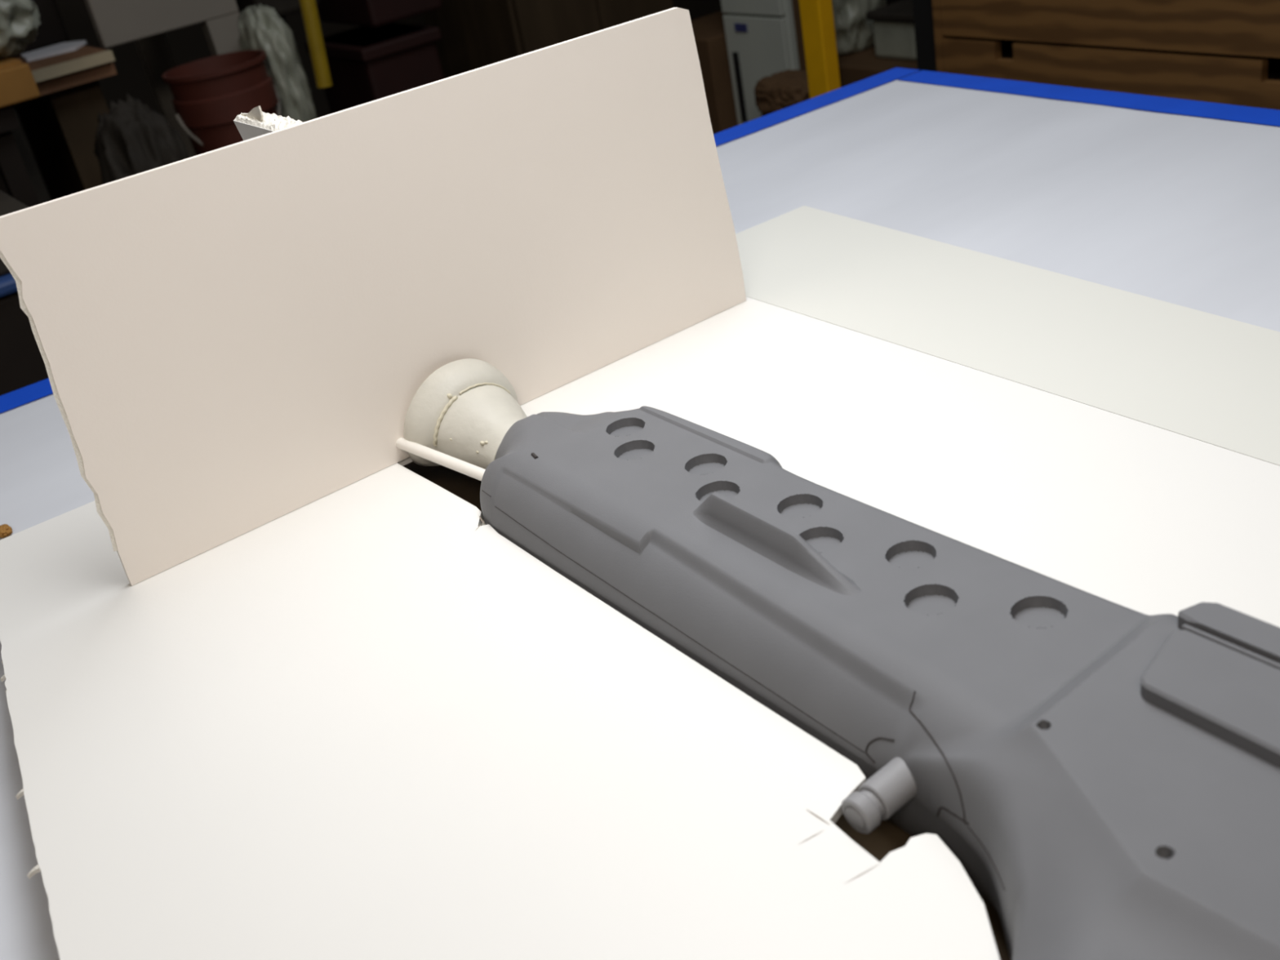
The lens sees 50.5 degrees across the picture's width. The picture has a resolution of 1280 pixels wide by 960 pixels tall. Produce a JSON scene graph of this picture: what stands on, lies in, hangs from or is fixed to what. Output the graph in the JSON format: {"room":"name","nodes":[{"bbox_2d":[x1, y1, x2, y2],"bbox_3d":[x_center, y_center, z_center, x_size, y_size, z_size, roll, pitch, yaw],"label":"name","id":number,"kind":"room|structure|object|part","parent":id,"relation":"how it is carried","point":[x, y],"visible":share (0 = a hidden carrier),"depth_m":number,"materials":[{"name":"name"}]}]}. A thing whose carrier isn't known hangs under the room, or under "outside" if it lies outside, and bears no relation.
{"room":"workshop","nodes":[
{"label":"workshop","id":0,"kind":"room"},
{"bbox_2d":[55,0,721,117],"bbox_3d":[-2.034,-1.791,3.885,7.000,2.800,0.100,-27,32,-27],"label":"wall","id":1,"kind":"structure","parent":0,"point":[188,44],"depth_m":4.39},
{"bbox_3d":[0.248,0.484,1.981,7.000,0.100,6.800,-27,32,-27],"label":"floor","id":2,"kind":"structure","parent":0,"visible":0},
{"bbox_2d":[0,105,39,207],"bbox_3d":[-1.177,-0.150,2.490,0.375,1.002,0.280,-27,32,-27],"label":"stool","id":3,"kind":"object","parent":2,"relation":"on","point":[15,182],"visible":0.13,"depth_m":2.28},
{"bbox_3d":[-1.114,-0.231,2.654,0.036,0.963,0.036,-27,32,-27],"label":"leg","id":4,"kind":"part","parent":3,"relation":"part of","materials":[{"name":"black"}]},
{"bbox_3d":[-1.261,-0.565,2.261,0.375,0.039,0.280,-27,32,-27],"label":"seat","id":5,"kind":"part","parent":3,"relation":"part of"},
{"bbox_2d":[0,57,39,107],"bbox_3d":[-1.257,-0.609,2.233,0.451,0.061,0.300,-27,32,-27],"label":"cardboard box","id":6,"kind":"object","parent":3,"relation":"on","point":[18,84],"visible":0.97,"depth_m":2.21,"materials":[{"name":"orange cardboard"}]},
{"bbox_2d":[0,0,40,58],"bbox_3d":[-1.121,-0.783,2.271,0.203,0.154,0.264,-27,32,-27],"label":"plastic bag","id":7,"kind":"object","parent":6,"relation":"on","point":[20,21],"visible":1,"depth_m":2.23,"materials":[{"name":"white plastic"}]},
{"bbox_2d":[0,272,48,395],"bbox_3d":[-1.122,0.183,1.987,0.790,0.888,0.500,-27,32,-27],"label":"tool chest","id":8,"kind":"object","parent":2,"relation":"on","point":[22,365],"visible":0.02,"depth_m":1.77,"materials":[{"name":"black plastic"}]},
{"bbox_2d":[0,190,28,275],"bbox_3d":[-1.184,-0.234,1.757,0.725,0.070,0.425,-27,32,-27],"label":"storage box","id":9,"kind":"object","parent":8,"relation":"on","point":[8,204],"visible":0.04,"depth_m":1.77,"materials":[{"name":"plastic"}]},
{"bbox_2d":[10,109,51,204],"bbox_3d":[-1.403,-0.237,2.785,0.518,0.949,0.420,-27,32,-27],"label":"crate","id":10,"kind":"object","parent":2,"relation":"on","point":[19,135],"visible":0.12,"depth_m":2.56,"materials":[{"name":"plastic"}]},
{"bbox_2d":[11,45,116,199],"bbox_3d":[-1.590,-0.231,2.787,1.221,1.001,0.640,-27,32,-27],"label":"table","id":11,"kind":"object","parent":2,"relation":"on","point":[60,126],"visible":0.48,"depth_m":2.67,"materials":[{"name":"brown wood"}]},
{"bbox_2d":[9,0,69,57],"bbox_3d":[-1.524,-0.944,2.690,0.620,0.300,0.300,-27,32,-27],"label":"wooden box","id":12,"kind":"object","parent":11,"relation":"on","point":[51,30],"visible":0.36,"depth_m":2.75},
{"bbox_2d":[20,40,86,62],"bbox_3d":[-1.170,-0.859,2.715,0.130,0.006,0.120,-27,32,-27],"label":"paper scrap","id":13,"kind":"object","parent":11,"relation":"on","point":[63,47],"visible":1,"depth_m":2.69,"materials":[{"name":"white paper"}]},
{"bbox_2d":[84,0,240,157],"bbox_3d":[-1.063,-0.670,3.212,0.313,1.171,0.620,-27,32,-27],"label":"metal table","id":14,"kind":"object","parent":2,"relation":"on","point":[146,23],"visible":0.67,"depth_m":2.83,"materials":[{"name":"grey metal"}]},
{"bbox_3d":[-1.123,-0.717,3.513,0.075,0.986,0.030,-27,32,-27],"label":"leg","id":15,"kind":"part","parent":14,"relation":"part of","materials":[{"name":"grey paint"}]},
{"bbox_3d":[-0.803,-0.555,3.104,0.075,0.986,0.038,-27,32,-27],"label":"leg","id":16,"kind":"part","parent":14,"relation":"part of","materials":[{"name":"grey paint"}]},
{"bbox_2d":[235,0,319,24],"bbox_3d":[-0.788,-0.784,3.176,0.146,1.307,0.330,-27,32,-27],"label":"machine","id":17,"kind":"object","parent":2,"relation":"on","point":[282,7],"visible":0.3,"depth_m":2.90,"materials":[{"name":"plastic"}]},
{"bbox_2d":[298,0,332,88],"bbox_3d":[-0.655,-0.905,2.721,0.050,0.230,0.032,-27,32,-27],"label":"pole","id":18,"kind":"object","parent":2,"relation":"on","point":[308,8],"visible":1,"depth_m":2.72,"materials":[{"name":"paint"}]},
{"bbox_2d":[305,22,444,113],"bbox_3d":[-0.574,-0.708,3.457,0.210,0.835,0.325,-27,32,-27],"label":"plastic crate","id":19,"kind":"object","parent":2,"relation":"on","point":[366,64],"visible":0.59,"depth_m":3.19,"materials":[{"name":"red plastic"}]},
{"bbox_2d":[317,0,441,27],"bbox_3d":[-0.634,-1.183,3.222,0.208,0.160,0.325,-27,32,-27],"label":"plastic crate","id":20,"kind":"object","parent":19,"relation":"on","point":[369,13],"visible":1,"depth_m":3.15,"materials":[{"name":"red plastic"}]},
{"bbox_2d":[423,0,673,78],"bbox_3d":[-0.261,-1.331,3.725,0.502,1.545,0.500,-27,32,-27],"label":"cabinet","id":21,"kind":"object","parent":2,"relation":"on","point":[475,33],"visible":0.06,"depth_m":3.55,"materials":[{"name":"brown wood"}]},
{"bbox_3d":[-0.221,-1.236,3.475,0.238,1.445,0.020,-27,32,-27],"label":"door","id":22,"kind":"part","parent":21,"relation":"part of","materials":[{"name":"brown wood"}]},
{"bbox_3d":[-0.028,-1.336,3.586,0.238,1.445,0.020,-27,32,-27],"label":"door","id":23,"kind":"part","parent":21,"relation":"part of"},
{"bbox_2d":[691,10,737,133],"bbox_3d":[0.290,-0.904,3.674,0.350,0.666,0.248,-27,32,-27],"label":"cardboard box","id":24,"kind":"object","parent":2,"relation":"on","point":[708,31],"visible":0.11,"depth_m":3.42,"materials":[{"name":"brown cardboard"}]},
{"bbox_2d":[720,0,799,125],"bbox_3d":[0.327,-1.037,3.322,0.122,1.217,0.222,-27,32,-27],"label":"cabinet","id":25,"kind":"object","parent":2,"relation":"on","point":[761,38],"visible":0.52,"depth_m":3.27,"materials":[{"name":"white metal"}]},
{"bbox_3d":[0.249,-0.979,3.384,0.007,0.171,0.016,-27,32,-27],"label":"slot pull","id":26,"kind":"part","parent":25,"relation":"part of","materials":[{"name":"black metal"}]},
{"bbox_3d":[0.245,-1.096,3.290,0.004,0.019,0.044,-27,32,-27],"label":"label plate","id":27,"kind":"part","parent":25,"relation":"part of","materials":[{"name":"blue plastic"}]},
{"bbox_3d":[0.245,-1.242,3.177,0.016,0.296,0.216,-27,32,-27],"label":"drawer","id":28,"kind":"part","parent":25,"relation":"part of","materials":[{"name":"grey metal"}]},
{"bbox_2d":[791,0,806,70],"bbox_3d":[0.400,-1.093,3.158,0.070,1.445,0.053,-27,32,-27],"label":"wooden post","id":29,"kind":"object","parent":2,"relation":"on","point":[796,9],"visible":0.02,"depth_m":3.18,"materials":[{"name":"wood"}]},
{"bbox_2d":[798,0,840,98],"bbox_3d":[0.349,-0.765,2.583,0.035,1.445,0.055,-27,32,-27],"label":"post","id":30,"kind":"object","parent":2,"relation":"on","point":[817,21],"visible":0.2,"depth_m":2.54,"materials":[{"name":"paint"}]},
{"bbox_2d":[837,44,917,87],"bbox_3d":[0.867,-0.810,3.395,0.570,0.571,0.674,-27,32,-27],"label":"bench","id":31,"kind":"object","parent":2,"relation":"on","point":[863,64],"visible":0.03,"depth_m":3.25,"materials":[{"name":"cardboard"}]},
{"bbox_2d":[831,0,886,55],"bbox_3d":[0.492,-1.220,3.357,0.224,0.298,0.204,-27,32,-27],"label":"plastic bag","id":32,"kind":"object","parent":31,"relation":"on","point":[854,33],"visible":0.52,"depth_m":3.31,"materials":[{"name":"white plastic"}]},
{"bbox_2d":[866,0,916,60],"bbox_3d":[0.691,-1.095,3.256,0.260,0.110,0.154,-27,32,-27],"label":"plastic bin","id":33,"kind":"object","parent":31,"relation":"on","point":[893,24],"visible":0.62,"depth_m":3.20,"materials":[{"name":"grey plastic"}]},
{"bbox_3d":[0.683,-1.134,3.235,0.260,0.020,0.154,-27,32,-27],"label":"bin lid","id":34,"kind":"part","parent":33,"relation":"part of","materials":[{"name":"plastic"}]},
{"bbox_2d":[912,0,937,71],"bbox_3d":[0.596,-0.905,2.694,0.060,1.495,0.083,-27,32,-27],"label":"post","id":35,"kind":"object","parent":2,"relation":"on","point":[922,9],"visible":0.22,"depth_m":2.70,"materials":[{"name":"black metal"}]},
{"bbox_2d":[932,0,1279,110],"bbox_3d":[1.103,-0.818,2.331,0.560,1.515,1.110,-27,32,-27],"label":"drawers","id":36,"kind":"object","parent":2,"relation":"on","point":[1220,51],"visible":0.27,"depth_m":2.31,"materials":[{"name":"brown wood"}]},
{"bbox_3d":[0.791,-0.972,2.745,0.550,1.495,0.018,-27,32,-27],"label":"panel","id":37,"kind":"part","parent":36,"relation":"part of","materials":[{"name":"brown wood"}]},
{"bbox_3d":[0.889,-0.753,2.189,0.017,0.121,1.060,-27,32,-27],"label":"drawer","id":38,"kind":"part","parent":36,"relation":"part of","materials":[{"name":"brown wood"}]},
{"bbox_3d":[0.916,-0.619,2.263,0.017,0.178,1.060,-27,32,-27],"label":"drawer","id":39,"kind":"part","parent":36,"relation":"part of","materials":[{"name":"brown wood"}]},
{"bbox_3d":[0.101,0.548,0.873,2.169,0.896,1.986,-27,32,-27],"label":"work table","id":40,"kind":"object","parent":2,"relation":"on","visible":0},
{"bbox_2d":[0,67,919,413],"bbox_3d":[-0.493,-0.126,1.372,2.100,0.013,0.050,-26,32,-25],"label":"table edge","id":41,"kind":"object","parent":40,"relation":"attached to","point":[13,399],"visible":0.32,"depth_m":1.72,"materials":[{"name":"blue plastic"}]},
{"bbox_2d":[0,73,1279,959],"bbox_3d":[0.024,0.157,0.661,2.138,0.003,1.954,-27,32,-27],"label":"table top","id":42,"kind":"object","parent":40,"relation":"on","point":[1182,210],"visible":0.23,"depth_m":1.30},
{"bbox_2d":[0,524,12,537],"bbox_3d":[-0.495,0.040,1.056,0.012,0.006,0.020,-27,32,-27],"label":"chip","id":43,"kind":"object","parent":42,"relation":"on","point":[6,530],"visible":1,"depth_m":1.05,"materials":[{"name":"food"}]},
{"bbox_2d":[0,296,1279,959],"bbox_3d":[0.007,0.098,0.682,0.706,0.006,0.959,-27,32,-27],"label":"board","id":44,"kind":"object","parent":42,"relation":"on","point":[364,721],"visible":0.91,"depth_m":0.69,"materials":[{"name":"paper"}]},
{"bbox_2d":[233,105,302,140],"bbox_3d":[-0.220,-0.132,0.919,0.017,0.245,0.092,-27,32,-27],"label":"foam gusset","id":45,"kind":"object","parent":44,"relation":"on","point":[255,123],"visible":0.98,"depth_m":0.86,"materials":[{"name":"plastic"}]},
{"bbox_2d":[0,7,746,586],"bbox_3d":[-0.140,-0.141,0.913,0.513,0.238,0.005,-27,32,-27],"label":"board","id":46,"kind":"object","parent":44,"relation":"on","point":[231,340],"visible":0.99,"depth_m":0.88,"materials":[{"name":"paper"}]},
{"bbox_2d":[404,358,527,469],"bbox_3d":[-0.109,-0.045,0.923,0.089,0.060,0.082,-27,32,-27],"label":"gun muzzle","id":47,"kind":"object","parent":44,"relation":"on","point":[464,410],"visible":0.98,"depth_m":0.92,"materials":[{"name":"beige plastic"}]},
{"bbox_2d":[395,437,485,480],"bbox_3d":[-0.132,-0.014,0.902,0.008,0.010,0.104,-32,34,-32],"label":"tube","id":48,"kind":"object","parent":47,"relation":"attached to","point":[456,464],"visible":0.9,"depth_m":0.90,"materials":[{"name":"white plastic"}]},
{"bbox_2d":[403,461,1010,959],"bbox_3d":[0.002,0.101,0.766,0.300,0.002,0.770,-27,32,-27],"label":"cardboard sheet","id":49,"kind":"object","parent":42,"relation":"on","point":[887,837],"visible":0.02,"depth_m":0.62,"materials":[{"name":"cardboard"}]},
{"bbox_2d":[480,405,1279,959],"bbox_3d":[0.042,0.108,0.630,0.312,0.100,0.664,-27,32,-27],"label":"gun","id":50,"kind":"object","parent":49,"relation":"on","point":[1104,773],"visible":1,"depth_m":0.58,"materials":[{"name":"grey plastic"}]},
{"bbox_3d":[0.104,0.131,0.571,0.040,0.019,0.018,-27,32,-27],"label":"charging knob","id":51,"kind":"part","parent":50,"relation":"part of","materials":[{"name":"grey plastic"}]},
{"bbox_3d":[0.253,0.098,0.478,0.043,0.010,0.173,-27,32,-27],"label":"access panel","id":52,"kind":"part","parent":50,"relation":"part of","materials":[{"name":"grey plastic"}]},
{"bbox_3d":[0.282,0.089,0.501,0.019,0.027,0.179,-27,32,-27],"label":"rail","id":53,"kind":"part","parent":50,"relation":"part of","materials":[{"name":"grey plastic"}]},
{"bbox_2d":[897,70,1279,126],"bbox_3d":[0.869,-0.239,1.082,0.050,0.013,1.840,-26,32,-25],"label":"table edge","id":54,"kind":"object","parent":40,"relation":"attached to","point":[1144,102],"visible":1,"depth_m":1.54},
{"bbox_3d":[-0.723,-0.265,2.987,0.200,0.569,0.260,-27,32,-27],"label":"crate","id":55,"kind":"object","parent":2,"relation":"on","visible":0},
{"bbox_2d":[161,49,280,155],"bbox_3d":[-0.810,-0.667,2.770,0.216,0.360,0.206,-27,32,-27],"label":"pot","id":56,"kind":"object","parent":55,"relation":"on","point":[209,93],"visible":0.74,"depth_m":2.65,"materials":[{"name":"plastic"}]},
{"bbox_3d":[-0.805,-0.709,2.723,0.216,0.105,0.059,-27,32,-27],"label":"handle","id":57,"kind":"part","parent":56,"relation":"part of","materials":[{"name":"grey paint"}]},
{"bbox_2d":[237,3,317,122],"bbox_3d":[-0.756,-0.832,2.843,0.091,0.318,0.183,-27,32,-27],"label":"plastic bag","id":58,"kind":"object","parent":56,"relation":"hanging from","point":[260,27],"visible":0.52,"depth_m":2.76,"materials":[{"name":"white plastic"}]},
{"bbox_3d":[0.401,-0.579,3.171,0.120,0.546,0.160,-27,32,-27],"label":"crate","id":59,"kind":"object","parent":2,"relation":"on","visible":0},
{"bbox_2d":[754,69,809,116],"bbox_3d":[0.345,-0.855,3.019,0.122,0.091,0.182,-27,32,-27],"label":"wood offcut","id":60,"kind":"object","parent":59,"relation":"on","point":[781,90],"visible":0.56,"depth_m":2.99,"materials":[{"name":"wood"}]},
{"bbox_3d":[-0.819,-0.079,2.812,0.215,0.449,0.240,-27,32,-27],"label":"shelf","id":61,"kind":"object","parent":2,"relation":"on","visible":0},
{"bbox_2d":[93,92,188,184],"bbox_3d":[-0.904,-0.491,2.584,0.173,0.487,0.184,-27,32,-27],"label":"trash bag","id":62,"kind":"object","parent":61,"relation":"on","point":[133,138],"visible":0.3,"depth_m":2.46,"materials":[{"name":"plastic"}]},
{"bbox_3d":[0.153,-0.186,1.190,0.050,0.040,0.050,-27,32,-27],"label":"foam block","id":63,"kind":"object","parent":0,"visible":0},
{"bbox_2d":[735,205,1279,466],"bbox_3d":[0.386,-0.035,0.785,0.172,0.005,1.140,-25,31,-24],"label":"board","id":64,"kind":"object","parent":63,"relation":"on","point":[1203,376],"visible":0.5,"depth_m":0.95,"materials":[{"name":"paper"}]}
]}

